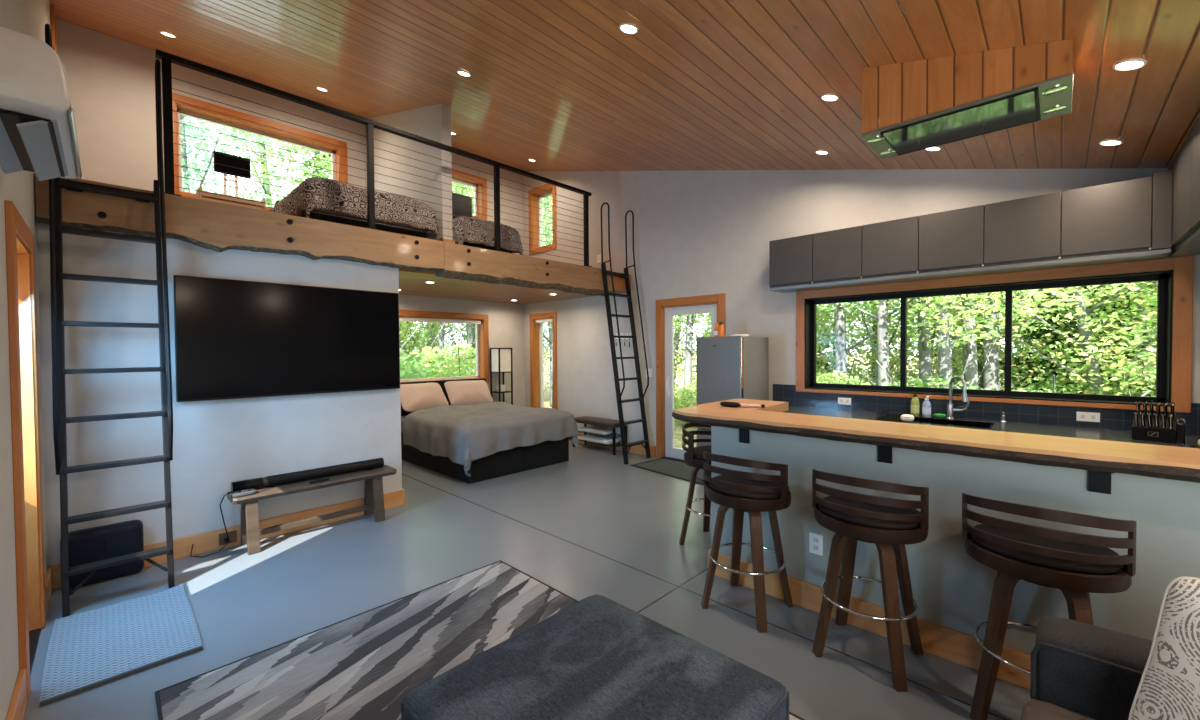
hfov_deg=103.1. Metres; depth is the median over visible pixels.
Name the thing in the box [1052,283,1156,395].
tree
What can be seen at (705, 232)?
wall
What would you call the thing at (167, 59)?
cable railing
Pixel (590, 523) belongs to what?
floor
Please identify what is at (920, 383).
shrub
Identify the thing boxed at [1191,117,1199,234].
upper cabinet
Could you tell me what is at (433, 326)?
tree
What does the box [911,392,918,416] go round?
soap bottle
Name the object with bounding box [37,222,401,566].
wall
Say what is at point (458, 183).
tree
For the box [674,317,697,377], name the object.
tree
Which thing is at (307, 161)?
conifer
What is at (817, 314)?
tree
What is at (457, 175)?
window
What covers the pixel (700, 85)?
ceiling
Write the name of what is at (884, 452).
bracket
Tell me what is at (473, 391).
pillow
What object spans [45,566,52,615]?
baseboard
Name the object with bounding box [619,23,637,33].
recessed light
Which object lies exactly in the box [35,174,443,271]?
beam
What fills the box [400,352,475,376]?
shrub
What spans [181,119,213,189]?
tree
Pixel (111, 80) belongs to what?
wall
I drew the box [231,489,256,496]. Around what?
game controller
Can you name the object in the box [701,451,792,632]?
bar stool
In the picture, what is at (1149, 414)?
knife
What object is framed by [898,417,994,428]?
sink
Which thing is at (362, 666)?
area rug
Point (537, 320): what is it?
window
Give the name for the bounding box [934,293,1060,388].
tree
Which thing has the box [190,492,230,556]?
power cord
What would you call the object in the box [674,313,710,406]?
tree
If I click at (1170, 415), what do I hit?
knife
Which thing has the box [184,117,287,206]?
tree
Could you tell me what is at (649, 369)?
light switch
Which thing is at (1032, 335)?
conifer
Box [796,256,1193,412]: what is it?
window
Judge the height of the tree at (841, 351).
9.966 m
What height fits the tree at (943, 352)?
9.625 m
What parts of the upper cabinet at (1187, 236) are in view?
panel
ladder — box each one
[45,24,174,617]
[601,202,650,463]
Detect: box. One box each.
[452,193,471,218]
[497,385,504,391]
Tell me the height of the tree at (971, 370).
9.468 m
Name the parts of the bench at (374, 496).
leg, leg, seat, leg, leg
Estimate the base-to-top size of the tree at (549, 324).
11.676 m
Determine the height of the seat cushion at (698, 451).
0.051 m
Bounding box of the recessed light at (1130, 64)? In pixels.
[1112,59,1146,70]
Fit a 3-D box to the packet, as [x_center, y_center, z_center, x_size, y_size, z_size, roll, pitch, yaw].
[1.556,-0.271,5.300,0.200,0.038,0.120,1,2,44]
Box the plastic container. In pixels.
[714,323,717,336]
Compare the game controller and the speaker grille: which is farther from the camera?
the speaker grille
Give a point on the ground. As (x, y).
(678, 424)
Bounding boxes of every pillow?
[400,383,448,411]
[444,380,492,404]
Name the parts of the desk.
rail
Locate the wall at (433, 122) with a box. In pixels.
[364,104,452,239]
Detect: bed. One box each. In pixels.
[269,177,437,237]
[400,378,578,483]
[452,216,522,254]
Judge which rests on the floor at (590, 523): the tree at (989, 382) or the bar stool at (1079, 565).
the bar stool at (1079, 565)
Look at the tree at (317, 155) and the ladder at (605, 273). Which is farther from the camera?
the tree at (317, 155)
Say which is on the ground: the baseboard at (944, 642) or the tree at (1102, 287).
the tree at (1102, 287)
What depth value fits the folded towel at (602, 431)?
7.15 m
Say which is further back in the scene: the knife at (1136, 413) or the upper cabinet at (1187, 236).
the knife at (1136, 413)
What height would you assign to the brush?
0.033 m
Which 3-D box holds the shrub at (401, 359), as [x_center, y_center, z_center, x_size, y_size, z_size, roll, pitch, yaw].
[-3.804,0.864,9.972,1.876,2.378,3.098,-1,1,-9]
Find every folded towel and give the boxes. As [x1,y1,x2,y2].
[577,435,618,443]
[578,426,612,434]
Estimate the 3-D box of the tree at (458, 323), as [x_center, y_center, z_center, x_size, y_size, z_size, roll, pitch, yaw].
[-5.223,0.664,10.820,3.996,3.165,2.772,-1,1,-19]
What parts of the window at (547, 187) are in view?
frame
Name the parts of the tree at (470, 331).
crown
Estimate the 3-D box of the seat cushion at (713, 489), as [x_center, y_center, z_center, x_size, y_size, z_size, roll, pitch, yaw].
[0.863,0.733,2.778,0.444,0.051,0.400,1,2,44]
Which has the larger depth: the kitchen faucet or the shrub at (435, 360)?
the shrub at (435, 360)
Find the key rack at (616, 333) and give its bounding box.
[616,333,631,339]
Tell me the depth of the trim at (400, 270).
4.86 m
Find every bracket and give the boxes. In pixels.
[735,428,748,443]
[870,444,891,463]
[1088,470,1114,493]
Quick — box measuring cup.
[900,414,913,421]
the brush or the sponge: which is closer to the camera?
the brush
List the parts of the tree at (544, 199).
crown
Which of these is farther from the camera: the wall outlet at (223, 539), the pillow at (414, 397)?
the pillow at (414, 397)
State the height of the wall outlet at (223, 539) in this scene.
0.090 m
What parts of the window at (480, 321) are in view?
trim, trim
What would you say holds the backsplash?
attached to the wall at (705, 232)
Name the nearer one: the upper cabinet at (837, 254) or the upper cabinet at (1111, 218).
the upper cabinet at (1111, 218)
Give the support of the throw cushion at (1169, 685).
on the sofa
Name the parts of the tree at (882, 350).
crown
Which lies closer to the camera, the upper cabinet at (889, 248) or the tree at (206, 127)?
the upper cabinet at (889, 248)
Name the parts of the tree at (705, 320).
crown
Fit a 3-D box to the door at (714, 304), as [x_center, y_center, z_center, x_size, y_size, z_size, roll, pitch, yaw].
[1.201,0.267,6.304,1.065,2.195,0.130,1,2,44]
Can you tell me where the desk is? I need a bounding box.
[194,186,265,210]
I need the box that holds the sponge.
[933,413,945,417]
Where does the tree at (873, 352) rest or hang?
on the ground
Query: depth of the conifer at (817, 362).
15.30 m
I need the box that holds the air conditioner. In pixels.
[0,26,81,180]
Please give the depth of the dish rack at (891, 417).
4.28 m
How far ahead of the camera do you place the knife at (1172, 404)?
3.14 m
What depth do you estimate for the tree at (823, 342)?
12.85 m
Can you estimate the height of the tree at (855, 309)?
9.625 m
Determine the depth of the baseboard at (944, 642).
2.41 m
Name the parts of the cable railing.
post, post, rail, post, post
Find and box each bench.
[227,465,396,554]
[572,416,626,454]
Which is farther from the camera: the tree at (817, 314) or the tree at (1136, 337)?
the tree at (817, 314)
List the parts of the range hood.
glass panel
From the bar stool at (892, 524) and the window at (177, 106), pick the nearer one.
the bar stool at (892, 524)
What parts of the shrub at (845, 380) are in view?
stem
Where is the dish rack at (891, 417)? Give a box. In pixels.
[876,409,906,420]
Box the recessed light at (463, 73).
[457,70,470,76]
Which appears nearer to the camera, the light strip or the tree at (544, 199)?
the light strip
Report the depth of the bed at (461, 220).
5.63 m
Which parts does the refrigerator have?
freezer door, door, handle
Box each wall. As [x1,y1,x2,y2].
[0,0,54,719]
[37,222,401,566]
[55,18,524,406]
[364,104,452,239]
[523,168,1199,445]
[711,426,1199,653]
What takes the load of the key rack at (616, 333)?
attached to the wall at (705, 232)
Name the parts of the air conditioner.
panel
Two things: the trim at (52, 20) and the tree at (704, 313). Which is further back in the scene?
the tree at (704, 313)
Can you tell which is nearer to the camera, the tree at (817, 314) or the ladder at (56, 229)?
the ladder at (56, 229)
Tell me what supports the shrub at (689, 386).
on the ground
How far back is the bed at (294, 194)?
4.66 m
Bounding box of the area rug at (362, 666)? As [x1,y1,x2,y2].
[155,560,804,719]
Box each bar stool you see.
[679,422,710,544]
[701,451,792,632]
[812,469,928,691]
[962,493,1136,719]
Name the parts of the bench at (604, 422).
seat, leg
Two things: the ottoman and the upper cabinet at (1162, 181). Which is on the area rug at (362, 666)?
the ottoman
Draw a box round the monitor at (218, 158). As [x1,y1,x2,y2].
[213,151,250,196]
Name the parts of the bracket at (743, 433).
wall plate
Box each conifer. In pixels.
[302,153,425,372]
[695,304,850,374]
[999,282,1156,385]
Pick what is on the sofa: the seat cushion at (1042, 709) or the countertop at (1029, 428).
the seat cushion at (1042, 709)
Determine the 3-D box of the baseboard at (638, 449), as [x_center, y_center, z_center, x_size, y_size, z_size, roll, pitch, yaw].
[-0.301,1.271,7.716,3.000,0.150,0.020,1,2,44]
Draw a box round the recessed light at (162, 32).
[160,31,175,37]
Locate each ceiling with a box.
[49,0,1199,170]
[399,272,625,303]
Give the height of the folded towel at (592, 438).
0.056 m
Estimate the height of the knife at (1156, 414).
0.104 m
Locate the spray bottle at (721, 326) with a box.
[718,321,723,336]
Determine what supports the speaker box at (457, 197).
on the floor at (619, 282)
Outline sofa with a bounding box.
[1021,616,1152,719]
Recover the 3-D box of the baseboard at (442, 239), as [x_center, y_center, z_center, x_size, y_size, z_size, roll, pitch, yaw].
[-1.720,-1.261,5.289,0.160,0.130,0.155,1,2,44]
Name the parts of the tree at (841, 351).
crown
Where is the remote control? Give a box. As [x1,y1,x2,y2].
[309,478,328,483]
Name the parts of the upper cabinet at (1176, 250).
door, panel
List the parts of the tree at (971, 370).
crown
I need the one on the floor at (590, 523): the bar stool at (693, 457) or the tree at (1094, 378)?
the bar stool at (693, 457)
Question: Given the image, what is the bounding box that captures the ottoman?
[401,594,788,719]
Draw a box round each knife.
[1134,411,1138,425]
[1136,400,1139,414]
[1140,411,1144,425]
[1142,401,1146,415]
[1147,412,1151,426]
[1149,401,1153,415]
[1154,412,1158,426]
[1156,401,1160,415]
[1161,413,1165,427]
[1163,402,1167,416]
[1168,413,1172,428]
[1170,402,1174,416]
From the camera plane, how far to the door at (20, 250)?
2.53 m
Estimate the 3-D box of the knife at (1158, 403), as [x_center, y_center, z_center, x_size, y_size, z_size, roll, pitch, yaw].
[3.747,0.329,3.195,0.064,0.104,0.023,-1,1,-39]
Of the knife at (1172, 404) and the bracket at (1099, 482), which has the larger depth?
the knife at (1172, 404)
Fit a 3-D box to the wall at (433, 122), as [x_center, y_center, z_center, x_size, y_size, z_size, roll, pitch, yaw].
[-2.475,-2.304,5.990,2.200,2.197,0.115,1,2,44]
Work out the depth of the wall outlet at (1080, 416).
3.72 m
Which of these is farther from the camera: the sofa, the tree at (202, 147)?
the tree at (202, 147)
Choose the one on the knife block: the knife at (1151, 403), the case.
the knife at (1151, 403)
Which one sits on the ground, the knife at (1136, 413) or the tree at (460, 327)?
the tree at (460, 327)
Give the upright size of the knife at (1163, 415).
0.104 m
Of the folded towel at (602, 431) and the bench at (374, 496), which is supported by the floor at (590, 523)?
the bench at (374, 496)
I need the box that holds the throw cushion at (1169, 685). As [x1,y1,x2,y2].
[1128,577,1199,719]
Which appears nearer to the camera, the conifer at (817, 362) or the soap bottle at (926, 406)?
the soap bottle at (926, 406)
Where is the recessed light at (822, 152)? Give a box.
[815,150,828,154]
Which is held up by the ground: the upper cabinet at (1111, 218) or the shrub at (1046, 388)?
the shrub at (1046, 388)
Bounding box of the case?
[60,520,143,588]
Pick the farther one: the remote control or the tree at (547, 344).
the tree at (547, 344)
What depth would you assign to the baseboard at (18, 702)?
1.92 m
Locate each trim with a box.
[50,4,56,53]
[399,269,434,275]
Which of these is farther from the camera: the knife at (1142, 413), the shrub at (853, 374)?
the shrub at (853, 374)
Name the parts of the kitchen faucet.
spout, lever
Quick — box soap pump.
[1000,412,1006,422]
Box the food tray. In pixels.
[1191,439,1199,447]
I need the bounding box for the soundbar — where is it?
[231,458,383,492]
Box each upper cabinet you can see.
[769,234,812,287]
[813,226,861,283]
[862,216,918,278]
[919,205,984,272]
[984,192,1060,266]
[1061,176,1151,258]
[1151,169,1172,249]
[1167,154,1199,257]
[1175,128,1199,247]
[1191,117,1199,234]
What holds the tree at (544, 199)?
on the ground
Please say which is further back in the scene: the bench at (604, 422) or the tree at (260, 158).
the tree at (260, 158)
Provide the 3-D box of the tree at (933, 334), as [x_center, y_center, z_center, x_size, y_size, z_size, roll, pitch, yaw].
[7.492,-2.443,10.790,4.459,8.615,3.907,1,2,42]
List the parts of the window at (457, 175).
frame, trim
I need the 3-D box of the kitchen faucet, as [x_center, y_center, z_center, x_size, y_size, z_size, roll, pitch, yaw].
[3.140,0.332,4.162,0.091,0.385,0.203,-1,1,-8]
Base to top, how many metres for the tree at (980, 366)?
9.333 m
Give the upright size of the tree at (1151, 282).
14.861 m
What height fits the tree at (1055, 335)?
7.292 m
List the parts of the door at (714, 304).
handle, trim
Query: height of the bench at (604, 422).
0.473 m
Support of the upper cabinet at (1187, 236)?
attached to the wall
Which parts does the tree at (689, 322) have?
crown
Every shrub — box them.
[400,323,444,378]
[400,342,548,401]
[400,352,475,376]
[401,359,462,378]
[674,382,696,422]
[816,360,877,384]
[817,357,899,384]
[862,337,997,389]
[956,345,1149,395]
[977,356,1155,395]
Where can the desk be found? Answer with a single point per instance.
(199, 195)
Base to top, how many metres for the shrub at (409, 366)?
3.672 m
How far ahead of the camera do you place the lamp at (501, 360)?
8.09 m
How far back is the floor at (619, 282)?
6.77 m
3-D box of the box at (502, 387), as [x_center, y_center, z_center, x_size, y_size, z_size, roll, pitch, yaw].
[-1.698,0.481,8.166,0.090,0.112,0.120,1,2,44]
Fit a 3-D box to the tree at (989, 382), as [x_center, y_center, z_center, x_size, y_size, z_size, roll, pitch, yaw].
[6.689,-3.551,8.300,4.212,10.963,4.109,1,1,39]
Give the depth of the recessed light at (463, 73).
4.09 m
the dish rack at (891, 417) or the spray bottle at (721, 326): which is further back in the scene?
the spray bottle at (721, 326)
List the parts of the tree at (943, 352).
crown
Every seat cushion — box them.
[686,445,710,460]
[708,475,788,499]
[818,496,919,529]
[971,524,1122,573]
[1021,699,1095,719]
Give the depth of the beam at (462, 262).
5.51 m
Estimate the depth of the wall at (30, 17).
1.98 m
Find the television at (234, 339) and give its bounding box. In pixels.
[173,275,399,401]
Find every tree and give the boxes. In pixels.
[180,115,293,206]
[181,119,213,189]
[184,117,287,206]
[185,120,330,206]
[221,125,330,206]
[308,150,461,374]
[327,176,459,362]
[399,183,473,368]
[400,183,547,371]
[411,183,474,361]
[412,184,475,369]
[414,323,458,376]
[452,182,545,374]
[542,195,552,407]
[542,196,552,406]
[542,199,552,390]
[542,200,552,245]
[674,313,710,336]
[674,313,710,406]
[674,313,710,421]
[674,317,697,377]
[675,313,710,336]
[683,304,834,387]
[816,298,912,384]
[816,298,914,380]
[816,299,899,382]
[816,299,963,386]
[817,297,932,385]
[817,302,900,374]
[822,295,962,382]
[832,290,1055,388]
[849,285,1099,384]
[849,293,983,388]
[864,293,1131,388]
[914,282,1145,387]
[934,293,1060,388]
[954,281,1156,396]
[974,281,1156,396]
[983,288,1067,389]
[999,281,1155,395]
[1000,282,1154,370]
[1052,282,1156,395]
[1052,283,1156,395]
[1099,281,1156,392]
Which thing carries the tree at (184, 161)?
on the ground
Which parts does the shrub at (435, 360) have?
stem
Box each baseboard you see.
[5,668,26,719]
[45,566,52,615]
[49,490,402,588]
[402,489,404,504]
[439,238,454,243]
[569,433,655,456]
[708,550,1030,689]
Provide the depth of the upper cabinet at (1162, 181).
3.22 m
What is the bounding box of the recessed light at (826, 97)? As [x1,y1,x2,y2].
[821,94,838,100]
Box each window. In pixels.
[172,92,347,210]
[399,310,488,383]
[452,169,486,219]
[528,180,556,254]
[530,312,556,408]
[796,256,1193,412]
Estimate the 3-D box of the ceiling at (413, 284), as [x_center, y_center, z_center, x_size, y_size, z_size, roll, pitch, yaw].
[-1.629,-0.998,6.626,2.560,0.050,3.345,1,2,44]
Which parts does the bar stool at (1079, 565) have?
leg, swivel plate, leg, leg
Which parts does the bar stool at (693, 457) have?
leg, leg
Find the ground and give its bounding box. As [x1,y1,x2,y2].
[416,349,1105,448]
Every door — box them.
[4,200,45,700]
[656,293,725,461]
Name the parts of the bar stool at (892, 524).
leg, leg, leg, leg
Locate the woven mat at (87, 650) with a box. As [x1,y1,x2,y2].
[39,583,202,706]
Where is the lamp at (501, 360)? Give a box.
[490,348,512,404]
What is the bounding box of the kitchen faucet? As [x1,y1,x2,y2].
[946,376,969,418]
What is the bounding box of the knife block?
[1132,411,1178,442]
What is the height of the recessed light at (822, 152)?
0.035 m
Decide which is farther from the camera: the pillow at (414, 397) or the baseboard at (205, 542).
the pillow at (414, 397)
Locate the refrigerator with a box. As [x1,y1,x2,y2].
[696,336,768,480]
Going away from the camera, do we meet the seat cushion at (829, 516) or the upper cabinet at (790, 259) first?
the seat cushion at (829, 516)
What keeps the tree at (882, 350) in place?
on the ground
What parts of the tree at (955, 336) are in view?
crown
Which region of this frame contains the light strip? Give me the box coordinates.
[770,248,1170,292]
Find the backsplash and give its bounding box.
[773,384,1199,435]
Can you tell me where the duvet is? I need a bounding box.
[403,402,578,476]
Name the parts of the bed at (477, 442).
mattress, drawer, headboard, drawer, panel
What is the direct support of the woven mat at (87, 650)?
on the floor at (590, 523)
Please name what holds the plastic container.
on the refrigerator
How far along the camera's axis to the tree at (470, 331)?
12.40 m
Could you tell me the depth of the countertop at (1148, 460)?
2.08 m
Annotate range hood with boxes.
[861,39,1072,159]
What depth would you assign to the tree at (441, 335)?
11.65 m
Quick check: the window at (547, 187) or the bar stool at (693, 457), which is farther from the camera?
the window at (547, 187)
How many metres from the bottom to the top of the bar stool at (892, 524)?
0.916 m
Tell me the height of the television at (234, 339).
0.912 m
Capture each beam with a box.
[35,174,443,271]
[435,242,612,295]
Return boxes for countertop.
[672,405,1199,482]
[784,405,1199,447]
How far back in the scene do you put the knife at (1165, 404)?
3.16 m
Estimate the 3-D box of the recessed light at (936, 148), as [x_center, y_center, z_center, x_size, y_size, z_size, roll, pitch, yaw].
[2.701,-1.717,3.865,0.114,0.035,0.116,1,2,44]
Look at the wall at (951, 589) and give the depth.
2.25 m
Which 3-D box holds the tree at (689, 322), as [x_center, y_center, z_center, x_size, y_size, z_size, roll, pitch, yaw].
[2.248,-2.628,10.985,3.362,8.969,3.446,-1,1,-33]
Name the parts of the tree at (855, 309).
crown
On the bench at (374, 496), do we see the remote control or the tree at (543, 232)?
the remote control
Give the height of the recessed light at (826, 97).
0.035 m
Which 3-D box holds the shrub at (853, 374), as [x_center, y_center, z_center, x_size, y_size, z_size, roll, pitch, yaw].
[4.859,0.824,9.949,3.013,2.386,2.089,0,1,19]
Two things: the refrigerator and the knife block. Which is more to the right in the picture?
the knife block
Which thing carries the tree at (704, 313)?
on the ground
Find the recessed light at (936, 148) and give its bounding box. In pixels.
[925,146,940,150]
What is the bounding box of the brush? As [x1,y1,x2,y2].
[720,402,764,407]
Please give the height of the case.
0.356 m
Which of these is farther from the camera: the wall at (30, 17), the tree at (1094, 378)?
the tree at (1094, 378)
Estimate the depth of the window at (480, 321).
7.93 m
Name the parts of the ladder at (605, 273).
handrail, handrail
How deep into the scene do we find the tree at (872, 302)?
14.58 m
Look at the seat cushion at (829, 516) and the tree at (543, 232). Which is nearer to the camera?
the seat cushion at (829, 516)
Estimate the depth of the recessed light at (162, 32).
4.49 m
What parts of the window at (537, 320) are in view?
frame, trim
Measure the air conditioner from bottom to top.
0.257 m
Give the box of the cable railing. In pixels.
[155,49,591,266]
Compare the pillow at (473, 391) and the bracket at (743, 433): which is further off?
the pillow at (473, 391)
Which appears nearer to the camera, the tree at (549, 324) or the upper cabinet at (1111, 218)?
the upper cabinet at (1111, 218)
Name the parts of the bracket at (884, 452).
wall plate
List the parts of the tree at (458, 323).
stem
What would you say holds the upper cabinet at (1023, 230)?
attached to the wall at (705, 232)
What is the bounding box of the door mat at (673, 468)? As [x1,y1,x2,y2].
[630,458,703,484]
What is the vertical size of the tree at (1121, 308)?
9.333 m
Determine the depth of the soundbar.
3.93 m
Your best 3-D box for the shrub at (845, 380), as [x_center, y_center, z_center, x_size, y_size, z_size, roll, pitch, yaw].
[3.635,0.885,7.583,1.865,2.364,3.080,1,2,41]
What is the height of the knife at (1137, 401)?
0.104 m
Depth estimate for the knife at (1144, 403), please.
3.23 m
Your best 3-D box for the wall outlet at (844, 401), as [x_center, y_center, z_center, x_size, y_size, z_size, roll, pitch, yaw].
[2.539,0.428,4.946,0.128,0.072,0.009,1,2,44]
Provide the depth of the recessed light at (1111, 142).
3.17 m
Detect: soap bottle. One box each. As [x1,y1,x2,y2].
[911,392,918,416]
[922,396,930,417]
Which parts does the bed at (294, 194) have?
mattress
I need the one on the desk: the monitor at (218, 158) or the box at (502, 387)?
the monitor at (218, 158)
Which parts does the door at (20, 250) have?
trim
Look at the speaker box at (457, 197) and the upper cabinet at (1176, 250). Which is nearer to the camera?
the upper cabinet at (1176, 250)
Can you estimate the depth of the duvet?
5.88 m
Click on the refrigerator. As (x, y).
(727, 367)
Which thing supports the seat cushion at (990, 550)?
on the bar stool at (1079, 565)
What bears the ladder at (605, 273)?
on the floor at (590, 523)
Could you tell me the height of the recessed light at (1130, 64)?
0.035 m
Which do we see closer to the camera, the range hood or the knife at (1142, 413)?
the range hood
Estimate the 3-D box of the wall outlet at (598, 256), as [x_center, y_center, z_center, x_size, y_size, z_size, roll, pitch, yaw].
[-0.018,-1.569,7.375,0.070,0.120,0.008,1,2,44]
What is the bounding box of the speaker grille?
[267,458,383,486]
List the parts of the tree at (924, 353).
crown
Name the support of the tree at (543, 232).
on the ground
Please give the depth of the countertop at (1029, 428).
3.70 m
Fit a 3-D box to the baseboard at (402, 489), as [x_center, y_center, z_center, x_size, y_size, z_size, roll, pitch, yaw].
[-1.972,1.343,4.709,0.150,0.150,0.020,1,2,44]
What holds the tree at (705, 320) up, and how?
on the ground
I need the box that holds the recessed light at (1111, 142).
[1099,139,1122,145]
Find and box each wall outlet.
[219,530,236,545]
[597,255,600,262]
[809,532,822,555]
[838,397,850,404]
[1076,412,1099,421]
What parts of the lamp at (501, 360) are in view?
post, post, lamp shade, shelf, post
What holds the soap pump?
on the countertop at (1029, 428)
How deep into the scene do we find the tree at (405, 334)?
13.58 m
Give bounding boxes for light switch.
[646,368,651,376]
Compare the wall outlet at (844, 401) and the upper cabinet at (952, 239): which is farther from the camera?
the wall outlet at (844, 401)
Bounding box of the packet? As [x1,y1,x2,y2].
[730,334,748,336]
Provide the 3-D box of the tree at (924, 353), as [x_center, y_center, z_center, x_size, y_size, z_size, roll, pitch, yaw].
[5.630,-3.066,8.493,3.829,9.966,3.735,-1,1,-35]
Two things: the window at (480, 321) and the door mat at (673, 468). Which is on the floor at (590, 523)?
the door mat at (673, 468)
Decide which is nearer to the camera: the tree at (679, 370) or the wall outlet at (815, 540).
the wall outlet at (815, 540)
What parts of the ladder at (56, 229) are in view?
handrail, handrail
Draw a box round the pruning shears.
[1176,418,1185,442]
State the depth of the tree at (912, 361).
15.76 m
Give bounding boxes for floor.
[23,441,1029,719]
[613,272,630,287]
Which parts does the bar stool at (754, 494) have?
leg, leg, leg, leg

